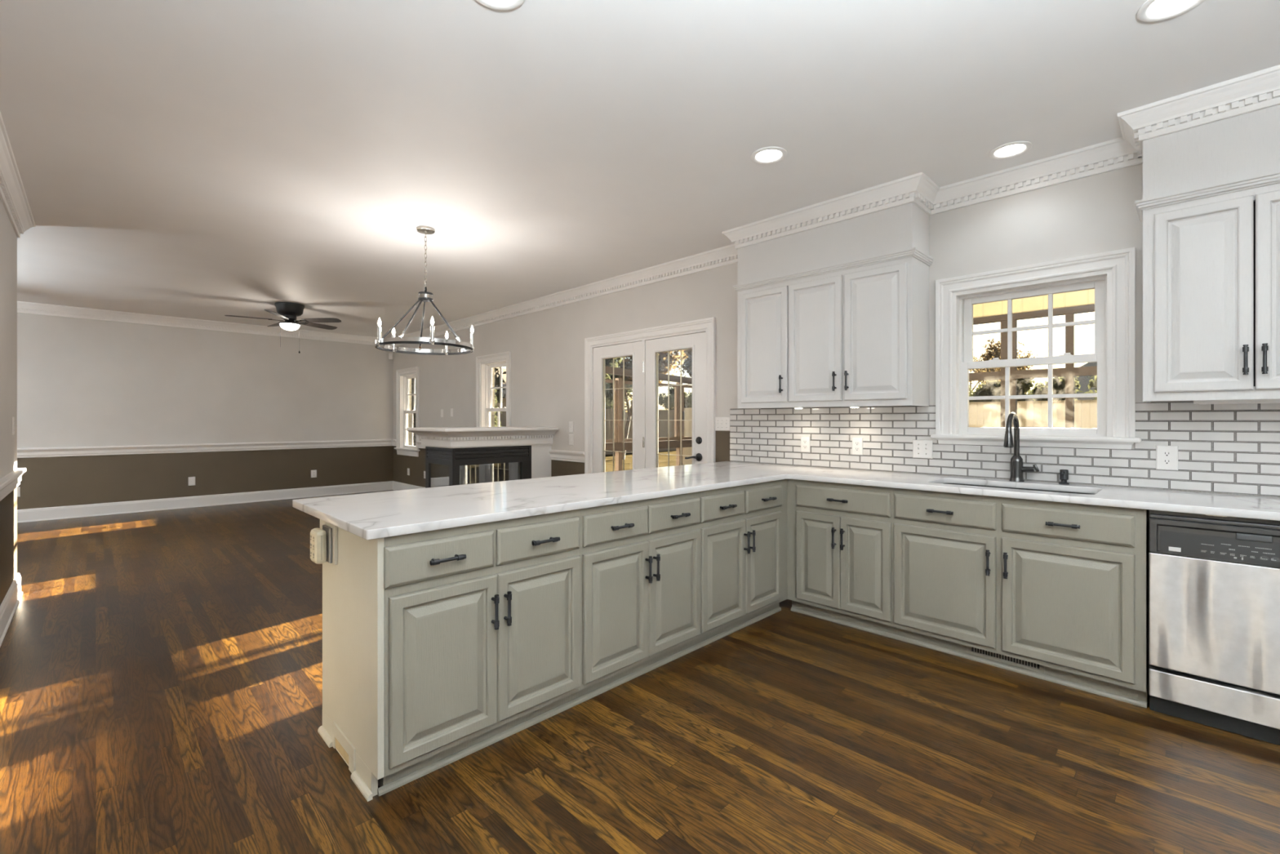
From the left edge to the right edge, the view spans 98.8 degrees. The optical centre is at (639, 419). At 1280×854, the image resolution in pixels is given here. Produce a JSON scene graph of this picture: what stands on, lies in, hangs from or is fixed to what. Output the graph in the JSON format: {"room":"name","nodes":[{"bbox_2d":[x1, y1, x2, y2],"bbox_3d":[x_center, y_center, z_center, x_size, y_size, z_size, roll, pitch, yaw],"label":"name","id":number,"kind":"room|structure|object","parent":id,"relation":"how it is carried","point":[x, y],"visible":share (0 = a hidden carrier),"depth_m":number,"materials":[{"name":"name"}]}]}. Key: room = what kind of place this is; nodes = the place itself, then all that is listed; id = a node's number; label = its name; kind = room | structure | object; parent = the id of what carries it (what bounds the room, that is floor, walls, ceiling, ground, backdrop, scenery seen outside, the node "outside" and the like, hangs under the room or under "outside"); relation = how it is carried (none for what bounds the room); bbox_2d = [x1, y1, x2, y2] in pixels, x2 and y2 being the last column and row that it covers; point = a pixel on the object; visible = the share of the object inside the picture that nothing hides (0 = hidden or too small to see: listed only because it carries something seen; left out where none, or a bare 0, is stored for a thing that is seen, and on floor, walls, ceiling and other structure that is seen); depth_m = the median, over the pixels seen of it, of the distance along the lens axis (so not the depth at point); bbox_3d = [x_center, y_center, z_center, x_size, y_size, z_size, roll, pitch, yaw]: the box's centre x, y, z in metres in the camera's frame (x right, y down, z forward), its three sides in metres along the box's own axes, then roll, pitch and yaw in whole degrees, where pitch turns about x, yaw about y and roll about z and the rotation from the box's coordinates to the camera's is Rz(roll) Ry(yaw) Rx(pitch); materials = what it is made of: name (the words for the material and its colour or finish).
{"room":"kitchen","nodes":[
{"label":"kitchen","id":0,"kind":"room"},
{"bbox_2d":[0,198,17,605],"bbox_3d":[-2.970,-0.091,-0.558,4.197,2.717,8.590,0,0,-45],"label":"wall","id":1,"kind":"structure","parent":0,"point":[8,238],"depth_m":3.58,"materials":[{"name":"paint"}]},
{"bbox_2d":[0,573,22,647],"bbox_3d":[-2.970,1.188,-0.539,4.223,0.160,8.616,0,0,-45],"label":"baseboard","id":2,"kind":"structure","parent":1,"relation":"attached to","point":[8,606],"depth_m":3.48,"materials":[{"name":"white paint"}]},
{"bbox_2d":[0,467,26,501],"bbox_3d":[-2.970,0.413,-0.528,4.239,0.120,8.632,0,0,-45],"label":"trim","id":3,"kind":"structure","parent":1,"relation":"attached to","point":[10,482],"depth_m":3.43,"materials":[{"name":"white paint"}]},
{"bbox_2d":[12,417,17,435],"bbox_3d":[-4.278,0.042,3.757,0.020,0.122,0.078,0,0,-45],"label":"light switch","id":4,"kind":"object","parent":1,"relation":"attached to","point":[13,418],"visible":1,"depth_m":3.73,"materials":[{"name":"white plastic"}]},
{"bbox_2d":[0,111,35,238],"bbox_3d":[-2.970,-1.384,-0.498,4.282,0.131,8.675,0,0,-45],"label":"trim","id":5,"kind":"structure","parent":1,"relation":"attached to","point":[13,197],"depth_m":3.32,"materials":[{"name":"white paint"}]},
{"bbox_2d":[17,64,1279,346],"bbox_3d":[-3.397,-1.384,2.873,8.422,0.131,11.535,0,0,-45],"label":"trim","id":6,"kind":"structure","parent":1,"relation":"attached to","point":[1259,90],"depth_m":3.41,"materials":[{"name":"white paint"}]},
{"bbox_2d":[17,312,393,509],"bbox_3d":[-7.558,-0.091,6.969,8.562,2.717,0.140,0,0,-45],"label":"wall","id":7,"kind":"structure","parent":0,"point":[82,382],"depth_m":7.92,"materials":[{"name":"paint"}]},
{"bbox_2d":[17,486,20,497],"bbox_3d":[-7.676,0.890,6.746,0.076,0.120,0.009,0,0,-45],"label":"outlet","id":8,"kind":"object","parent":7,"relation":"attached to","point":[19,487],"visible":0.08,"depth_m":6.77,"materials":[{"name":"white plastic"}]},
{"bbox_2d":[188,476,195,485],"bbox_3d":[-6.475,0.889,7.932,0.080,0.124,0.016,0,0,-45],"label":"cable plate","id":9,"kind":"object","parent":7,"relation":"attached to","point":[191,479],"visible":1,"depth_m":7.93,"materials":[{"name":"white plastic"}]},
{"bbox_2d":[17,439,395,457],"bbox_3d":[-7.384,0.413,6.893,8.422,0.120,0.213,0,0,-45],"label":"trim","id":10,"kind":"structure","parent":7,"relation":"attached to","point":[175,448],"depth_m":7.88,"materials":[{"name":"white paint"}]},
{"bbox_2d":[17,480,425,522],"bbox_3d":[-5.990,1.188,5.488,8.422,0.160,4.170,0,0,-45],"label":"baseboard","id":11,"kind":"structure","parent":7,"relation":"attached to","point":[25,515],"depth_m":7.94,"materials":[{"name":"white paint"}]},
{"bbox_2d":[311,469,316,477],"bbox_3d":[-5.368,0.890,9.035,0.084,0.124,0.009,0,0,-45],"label":"outlet","id":12,"kind":"object","parent":7,"relation":"attached to","point":[313,473],"visible":1,"depth_m":9.03,"materials":[{"name":"white plastic"}]},
{"bbox_2d":[0,0,1279,337],"bbox_3d":[-3.009,-1.509,2.368,8.862,0.120,13.400,0,0,-45],"label":"ceiling","id":13,"kind":"structure","parent":0,"point":[211,160],"depth_m":2.63,"materials":[{"name":"paint"}]},
{"bbox_2d":[224,302,341,353],"bbox_3d":[-4.452,-1.142,6.930,1.251,0.612,1.234,0,0,-45],"label":"ceiling fan","id":14,"kind":"object","parent":13,"relation":"hanging from","point":[288,311],"visible":1,"depth_m":6.86,"materials":[{"name":"black metal"}]},
{"bbox_2d":[374,226,475,355],"bbox_3d":[-1.635,-0.988,4.167,0.709,0.920,0.694,0,0,-45],"label":"chandelier","id":15,"kind":"object","parent":13,"relation":"hanging from","point":[425,296],"visible":1,"depth_m":4.13,"materials":[{"name":"silver metal"}]},
{"bbox_2d":[476,0,524,10],"bbox_3d":[-0.480,-1.445,1.841,0.196,0.008,0.196,0,0,-45],"label":"recessed light","id":16,"kind":"object","parent":13,"relation":"in","point":[500,5],"visible":1,"depth_m":1.91,"materials":[{"name":"white plastic"}]},
{"bbox_2d":[750,146,786,164],"bbox_3d":[0.706,-1.445,3.009,0.196,0.008,0.196,0,0,-45],"label":"recessed light","id":17,"kind":"object","parent":13,"relation":"in","point":[766,155],"visible":1,"depth_m":3.00,"materials":[{"name":"white plastic"}]},
{"bbox_2d":[737,202,928,284],"bbox_3d":[1.311,-1.222,3.890,0.304,0.455,1.277,0,0,-45],"label":"soffit","id":18,"kind":"structure","parent":13,"relation":"attached to","point":[905,226],"depth_m":3.66,"materials":[{"name":"white paint"}]},
{"bbox_2d":[988,141,1032,159],"bbox_3d":[1.989,-1.445,2.951,0.196,0.008,0.196,0,0,-45],"label":"recessed light","id":19,"kind":"object","parent":13,"relation":"in","point":[1012,149],"visible":1,"depth_m":2.94,"materials":[{"name":"white plastic"}]},
{"bbox_2d":[1137,0,1205,22],"bbox_3d":[1.850,-1.445,1.898,0.196,0.008,0.196,0,0,-45],"label":"recessed light","id":20,"kind":"object","parent":13,"relation":"in","point":[1152,11],"visible":1,"depth_m":1.93,"materials":[{"name":"white plastic"}]},
{"bbox_2d":[1142,104,1279,199],"bbox_3d":[2.986,-1.222,2.200,0.304,0.455,1.419,0,0,-45],"label":"soffit","id":21,"kind":"structure","parent":13,"relation":"attached to","point":[1245,145],"depth_m":2.43,"materials":[{"name":"white paint"}]},
{"bbox_2d":[0,489,1279,853],"bbox_3d":[-3.009,1.328,2.368,8.862,0.120,13.400,0,0,-45],"label":"floor","id":22,"kind":"structure","parent":0,"point":[161,671],"depth_m":2.10,"materials":[{"name":"brown wood"}]},
{"bbox_2d":[317,509,580,801],"bbox_3d":[-0.764,0.827,2.292,0.861,0.882,0.678,0,0,-45],"label":"base cabinet","id":23,"kind":"object","parent":22,"relation":"on","point":[441,646],"visible":0.94,"depth_m":2.01,"materials":[{"name":"beige paint"}]},
{"bbox_2d":[310,524,332,564],"bbox_3d":[-1.241,0.486,2.131,0.050,0.140,0.123,0,0,-45],"label":"plug adapter","id":24,"kind":"object","parent":23,"relation":"attached to","point":[321,540],"visible":1,"depth_m":2.11,"materials":[{"name":"white plastic"}]},
{"bbox_2d":[332,721,355,773],"bbox_3d":[-1.101,1.218,2.039,0.006,0.096,0.245,0,0,-45],"label":"vent","id":25,"kind":"object","parent":23,"relation":"attached to","point":[344,744],"depth_m":2.03,"materials":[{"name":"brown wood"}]},
{"bbox_2d":[406,426,559,488],"bbox_3d":[-1.766,0.678,6.230,1.376,1.180,0.950,0,0,-45],"label":"fireplace","id":26,"kind":"object","parent":22,"relation":"on","point":[514,452],"visible":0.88,"depth_m":5.96,"materials":[{"name":"white paint"}]},
{"bbox_2d":[571,491,701,706],"bbox_3d":[-0.164,0.827,2.882,0.821,0.882,0.670,0,0,-45],"label":"base cabinet","id":27,"kind":"object","parent":22,"relation":"on","point":[641,560],"visible":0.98,"depth_m":2.63,"materials":[{"name":"beige paint"}]},
{"bbox_2d":[690,479,786,650],"bbox_3d":[0.452,0.827,3.494,0.914,0.882,0.670,0,0,-45],"label":"base cabinet","id":28,"kind":"object","parent":22,"relation":"on","point":[744,528],"visible":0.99,"depth_m":3.23,"materials":[{"name":"beige paint"}]},
{"bbox_2d":[786,479,897,639],"bbox_3d":[1.395,0.827,3.564,0.642,0.882,0.676,0,0,-45],"label":"base cabinet","id":29,"kind":"object","parent":22,"relation":"on","point":[840,535],"visible":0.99,"depth_m":3.34,"materials":[{"name":"beige paint"}]},
{"bbox_2d":[893,488,1149,707],"bbox_3d":[2.008,0.827,2.945,0.642,0.882,1.066,0,0,-45],"label":"base cabinet","id":30,"kind":"object","parent":22,"relation":"on","point":[1060,587],"visible":0.98,"depth_m":2.67,"materials":[{"name":"beige paint"}]},
{"bbox_2d":[966,645,1044,673],"bbox_3d":[1.860,1.214,2.803,0.006,0.056,0.338,0,0,-45],"label":"register","id":31,"kind":"object","parent":30,"relation":"attached to","point":[970,650],"visible":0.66,"depth_m":2.79,"materials":[{"name":"paint"}]},
{"bbox_2d":[1148,509,1279,745],"bbox_3d":[2.600,0.827,2.351,0.580,0.880,0.595,0,0,-45],"label":"dishwasher","id":32,"kind":"object","parent":22,"relation":"on","point":[1214,580],"visible":1,"depth_m":2.22,"materials":[{"name":"silver metal"}]},
{"bbox_3d":[3.073,0.827,1.871,0.643,0.882,0.730,0,0,-45],"label":"base cabinet","id":33,"kind":"object","parent":22,"relation":"on","visible":0},
{"bbox_2d":[292,461,1279,539],"bbox_3d":[1.017,0.370,2.125,3.205,0.032,4.026,0,0,-45],"label":"countertop","id":34,"kind":"structure","parent":33,"relation":"on","point":[374,515],"depth_m":2.60,"materials":[{"name":"white stone"}]},
{"bbox_2d":[945,483,1093,494],"bbox_3d":[2.004,0.477,2.969,0.397,0.182,0.770,0,0,-45],"label":"sink","id":35,"kind":"object","parent":34,"relation":"in","point":[945,483],"visible":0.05,"depth_m":3.08,"materials":[{"name":"silver metal"}]},
{"bbox_2d":[1003,412,1039,481],"bbox_3d":[2.126,0.156,3.068,0.256,0.394,0.142,0,0,-45],"label":"kitchen faucet","id":36,"kind":"object","parent":34,"relation":"on","point":[1017,469],"visible":1,"depth_m":3.13,"materials":[{"name":"black metal"}]},
{"bbox_2d":[1058,469,1069,484],"bbox_3d":[2.317,0.314,3.002,0.075,0.080,0.048,0,0,-45],"label":"soap dispenser","id":37,"kind":"object","parent":34,"relation":"on","point":[1064,473],"visible":1,"depth_m":3.00,"materials":[{"name":"black metal"}]},
{"bbox_2d":[393,163,1243,495],"bbox_3d":[0.038,-0.091,5.488,0.140,2.717,12.940,0,0,-45],"label":"wall","id":38,"kind":"structure","parent":0,"point":[1095,214],"depth_m":4.92,"materials":[{"name":"paint"}]},
{"bbox_2d":[388,352,393,359],"bbox_3d":[-4.469,-1.137,9.854,0.075,0.115,0.054,0,0,0],"label":"sensor","id":39,"kind":"object","parent":38,"relation":"attached to","point":[390,354],"visible":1,"depth_m":9.83,"materials":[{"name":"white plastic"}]},
{"bbox_2d":[394,366,420,456],"bbox_3d":[-3.948,-0.136,9.511,0.245,1.517,0.997,0,0,-45],"label":"window","id":40,"kind":"structure","parent":38,"relation":"in","point":[404,414],"depth_m":9.71,"materials":[{"name":"white paint"}]},
{"bbox_2d":[416,440,425,448],"bbox_3d":[-2.621,0.413,8.041,0.042,0.120,3.050,0,0,-45],"label":"trim","id":41,"kind":"structure","parent":38,"relation":"attached to","point":[419,442],"depth_m":9.05,"materials":[{"name":"white paint"}]},
{"bbox_2d":[440,408,443,417],"bbox_3d":[-3.074,-0.099,8.521,0.007,0.122,0.078,0,0,-45],"label":"blank plate","id":42,"kind":"object","parent":38,"relation":"attached to","point":[442,410],"visible":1,"depth_m":8.52,"materials":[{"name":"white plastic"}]},
{"bbox_2d":[475,351,511,465],"bbox_3d":[-1.928,-0.136,7.475,0.245,1.517,0.967,0,0,-45],"label":"window","id":43,"kind":"structure","parent":38,"relation":"in","point":[486,365],"depth_m":7.66,"materials":[{"name":"white paint"}]},
{"bbox_2d":[548,449,584,462],"bbox_3d":[-0.831,0.413,6.236,0.042,0.120,0.650,0,0,-45],"label":"trim","id":44,"kind":"structure","parent":38,"relation":"attached to","point":[556,455],"depth_m":6.22,"materials":[{"name":"white paint"}]},
{"bbox_2d":[568,422,573,432],"bbox_3d":[-0.782,0.084,6.200,0.020,0.122,0.080,0,0,-45],"label":"light switch","id":45,"kind":"object","parent":38,"relation":"attached to","point":[571,424],"visible":1,"depth_m":6.20,"materials":[{"name":"white plastic"}]},
{"bbox_2d":[568,434,573,444],"bbox_3d":[-0.782,0.228,6.200,0.020,0.122,0.080,0,0,-45],"label":"light switch","id":46,"kind":"object","parent":38,"relation":"attached to","point":[571,436],"visible":1,"depth_m":6.20,"materials":[{"name":"white plastic"}]},
{"bbox_2d":[584,316,715,473],"bbox_3d":[0.064,0.190,5.422,0.197,2.156,1.766,0,0,-45],"label":"door","id":47,"kind":"structure","parent":38,"relation":"in","point":[645,345],"depth_m":5.33,"materials":[{"name":"white paint"}]},
{"bbox_2d":[715,417,729,431],"bbox_3d":[0.702,0.037,4.704,0.020,0.117,0.164,0,0,-45],"label":"light switch","id":48,"kind":"object","parent":38,"relation":"attached to","point":[722,424],"visible":1,"depth_m":4.70,"materials":[{"name":"white plastic"}]},
{"bbox_2d":[733,247,933,408],"bbox_3d":[1.289,-0.561,3.869,0.362,0.948,1.330,0,0,-45],"label":"upper cabinet","id":49,"kind":"object","parent":38,"relation":"attached to","point":[855,332],"visible":1,"depth_m":3.64,"materials":[{"name":"white paint"}]},
{"bbox_2d":[729,401,1279,497],"bbox_3d":[2.166,0.130,3.236,0.010,0.446,3.984,0,0,-45],"label":"tile backsplash","id":50,"kind":"structure","parent":38,"relation":"attached to","point":[1232,449],"depth_m":3.08,"materials":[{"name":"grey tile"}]},
{"bbox_2d":[800,435,809,452],"bbox_3d":[1.248,0.187,4.147,0.009,0.120,0.076,0,0,-45],"label":"outlet","id":51,"kind":"object","parent":50,"relation":"attached to","point":[805,441],"visible":1,"depth_m":4.14,"materials":[{"name":"white plastic"}]},
{"bbox_2d":[852,437,862,454],"bbox_3d":[1.529,0.188,3.864,0.009,0.120,0.076,0,0,-45],"label":"outlet","id":52,"kind":"object","parent":50,"relation":"attached to","point":[857,442],"visible":1,"depth_m":3.86,"materials":[{"name":"white plastic"}]},
{"bbox_2d":[912,440,932,458],"bbox_3d":[1.827,0.191,3.555,0.020,0.118,0.120,0,0,-45],"label":"outlet","id":53,"kind":"object","parent":50,"relation":"attached to","point":[921,448],"visible":1,"depth_m":3.56,"materials":[{"name":"white plastic"}]},
{"bbox_2d":[1155,444,1177,470],"bbox_3d":[2.637,0.191,2.747,0.009,0.122,0.080,0,0,-45],"label":"outlet","id":54,"kind":"object","parent":50,"relation":"attached to","point":[1166,456],"visible":1,"depth_m":2.75,"materials":[{"name":"white plastic"}]},
{"bbox_2d":[1162,451,1171,456],"bbox_3d":[2.635,0.171,2.745,0.003,0.025,0.031,0,0,-45],"label":"socket","id":55,"kind":"object","parent":54,"relation":"attached to","point":[1164,453],"depth_m":2.74,"materials":[{"name":"white plastic"}]},
{"bbox_2d":[1162,458,1171,464],"bbox_3d":[2.635,0.210,2.745,0.003,0.025,0.031,0,0,-45],"label":"socket","id":56,"kind":"object","parent":54,"relation":"attached to","point":[1165,461],"depth_m":2.74,"materials":[{"name":"white plastic"}]},
{"bbox_2d":[930,247,1141,448],"bbox_3d":[2.262,-0.367,3.207,0.195,1.042,0.992,0,0,-45],"label":"window","id":57,"kind":"structure","parent":38,"relation":"in","point":[1112,274],"depth_m":3.14,"materials":[{"name":"white paint"}]},
{"bbox_2d":[1134,170,1279,402],"bbox_3d":[2.965,-0.561,2.179,0.362,0.948,1.472,0,0,-45],"label":"upper cabinet","id":58,"kind":"object","parent":38,"relation":"attached to","point":[1211,253],"visible":1,"depth_m":2.42,"materials":[{"name":"white paint"}]},
{"bbox_2d":[1193,399,1279,404],"bbox_3d":[2.911,-0.086,2.323,0.085,0.026,0.800,0,0,-45],"label":"light bar","id":59,"kind":"object","parent":58,"relation":"attached to","point":[1242,401],"visible":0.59,"depth_m":2.48,"materials":[{"name":"white plastic"}]},
{"bbox_2d":[1199,402,1279,404],"bbox_3d":[2.911,-0.074,2.323,0.061,0.002,0.760,0,0,-45],"label":"diffuser","id":60,"kind":"object","parent":59,"relation":"attached to","point":[1199,402],"depth_m":2.52,"materials":[{"name":"white plastic"}]},
{"label":"outside","id":61,"kind":"structure","parent":0,"visible":0},
{"bbox_2d":[604,450,675,471],"bbox_3d":[8.920,2.093,19.409,100.000,0.150,105.000,0,0,-45],"label":"ground","id":62,"kind":"structure","parent":61,"point":[663,459],"depth_m":26.89,"materials":[{"name":"beige wood"}]},
{"bbox_2d":[411,377,415,442],"bbox_3d":[-6.467,0.064,15.620,3.816,3.942,1.548,0,0,33],"label":"tree","id":63,"kind":"object","parent":62,"relation":"on","point":[412,379],"visible":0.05,"depth_m":15.12,"materials":[{"name":"green plant"}]},
{"bbox_2d":[494,367,506,426],"bbox_3d":[-4.970,0.064,17.114,1.548,3.942,3.816,0,0,-8],"label":"tree","id":64,"kind":"object","parent":62,"relation":"on","point":[496,379],"visible":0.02,"depth_m":17.52,"materials":[{"name":"green plant"}]},
{"bbox_2d":[494,367,506,406],"bbox_3d":[-13.942,-1.387,48.142,15.000,6.810,10.000,0,0,-45],"label":"house","id":65,"kind":"structure","parent":62,"relation":"on","point":[504,400],"depth_m":45.14,"materials":[{"name":"beige"}]},
{"bbox_2d":[413,406,675,454],"bbox_3d":[-5.216,0.693,28.692,27.000,2.650,0.130,0,0,-45],"label":"fence","id":66,"kind":"object","parent":62,"relation":"on","point":[663,414],"visible":0.11,"depth_m":33.21,"materials":[{"name":"brown wood"}]},
{"bbox_2d":[604,382,613,408],"bbox_3d":[-2.021,-0.147,35.545,1.714,4.365,4.225,0,0,17],"label":"tree","id":67,"kind":"object","parent":62,"relation":"on","point":[608,393],"visible":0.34,"depth_m":34.81,"materials":[{"name":"green plant"}]},
{"bbox_2d":[604,356,625,378],"bbox_3d":[-2.616,-0.954,22.526,5.793,5.984,2.350,0,0,32],"label":"tree","id":68,"kind":"object","parent":62,"relation":"on","point":[608,362],"visible":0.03,"depth_m":21.55,"materials":[{"name":"green plant"}]},
{"bbox_2d":[604,360,632,408],"bbox_3d":[-2.268,-2.532,55.502,8.860,9.152,3.595,0,0,14],"label":"tree","id":69,"kind":"object","parent":62,"relation":"on","point":[611,375],"visible":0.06,"depth_m":54.91,"materials":[{"name":"green plant"}]},
{"bbox_2d":[609,349,688,459],"bbox_3d":[0.169,-2.160,27.538,4.970,8.434,7.036,0,0,-11],"label":"tree","id":70,"kind":"object","parent":62,"relation":"on","point":[663,357],"visible":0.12,"depth_m":27.93,"materials":[{"name":"green plant"}]},
{"bbox_2d":[658,386,692,409],"bbox_3d":[2.944,-0.287,40.951,4.498,4.646,1.825,0,0,37],"label":"tree","id":71,"kind":"object","parent":62,"relation":"on","point":[687,400],"visible":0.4,"depth_m":40.87,"materials":[{"name":"green plant"}]},
{"bbox_2d":[676,348,692,377],"bbox_3d":[5.797,-3.483,47.852,6.540,11.097,9.258,0,0,-12],"label":"tree","id":72,"kind":"object","parent":62,"relation":"on","point":[688,362],"visible":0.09,"depth_m":46.29,"materials":[{"name":"green plant"}]},
{"bbox_2d":[604,288,1097,471],"bbox_3d":[3.068,-0.172,5.402,4.036,3.280,8.050,0,0,-45],"label":"porch","id":73,"kind":"object","parent":62,"relation":"on","point":[1067,304],"visible":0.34,"depth_m":6.48,"materials":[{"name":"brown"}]},
{"bbox_2d":[682,400,1097,465],"bbox_3d":[9.642,0.798,11.643,0.130,2.440,23.045,0,0,-45],"label":"fence","id":74,"kind":"object","parent":62,"relation":"on","point":[1030,414],"visible":0.04,"depth_m":12.40,"materials":[{"name":"brown wood"}]},
{"bbox_2d":[968,379,1000,402],"bbox_3d":[8.855,0.414,15.771,1.272,3.238,3.135,0,0,-32],"label":"tree","id":75,"kind":"object","parent":62,"relation":"on","point":[992,388],"visible":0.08,"depth_m":14.89,"materials":[{"name":"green plant"}]},
{"bbox_2d":[968,340,1033,396],"bbox_3d":[12.369,-0.595,19.346,2.781,5.257,2.737,0,0,-45],"label":"tree","id":76,"kind":"object","parent":62,"relation":"on","point":[1020,351],"visible":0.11,"depth_m":19.59,"materials":[{"name":"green plant"}]},
{"bbox_2d":[973,335,1046,386],"bbox_3d":[29.182,-2.381,44.029,5.232,8.878,7.406,0,0,1],"label":"tree","id":77,"kind":"object","parent":62,"relation":"on","point":[989,353],"visible":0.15,"depth_m":44.23,"materials":[{"name":"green plant"}]},
{"bbox_2d":[973,376,1089,401],"bbox_3d":[11.651,0.274,16.485,3.408,3.520,1.383,0,0,4],"label":"tree","id":78,"kind":"object","parent":62,"relation":"on","point":[1024,385],"visible":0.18,"depth_m":16.23,"materials":[{"name":"green plant"}]},
{"bbox_2d":[1029,361,1097,399],"bbox_3d":[29.482,-0.817,32.758,9.000,5.670,11.000,0,0,-45],"label":"house","id":79,"kind":"structure","parent":62,"relation":"on","point":[1083,380],"depth_m":32.47,"materials":[{"name":"beige"}]},
{"bbox_2d":[1076,375,1097,399],"bbox_3d":[11.491,0.414,12.307,3.135,3.238,1.272,0,0,4],"label":"tree","id":80,"kind":"object","parent":62,"relation":"on","point":[1092,384],"visible":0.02,"depth_m":12.33,"materials":[{"name":"green plant"}]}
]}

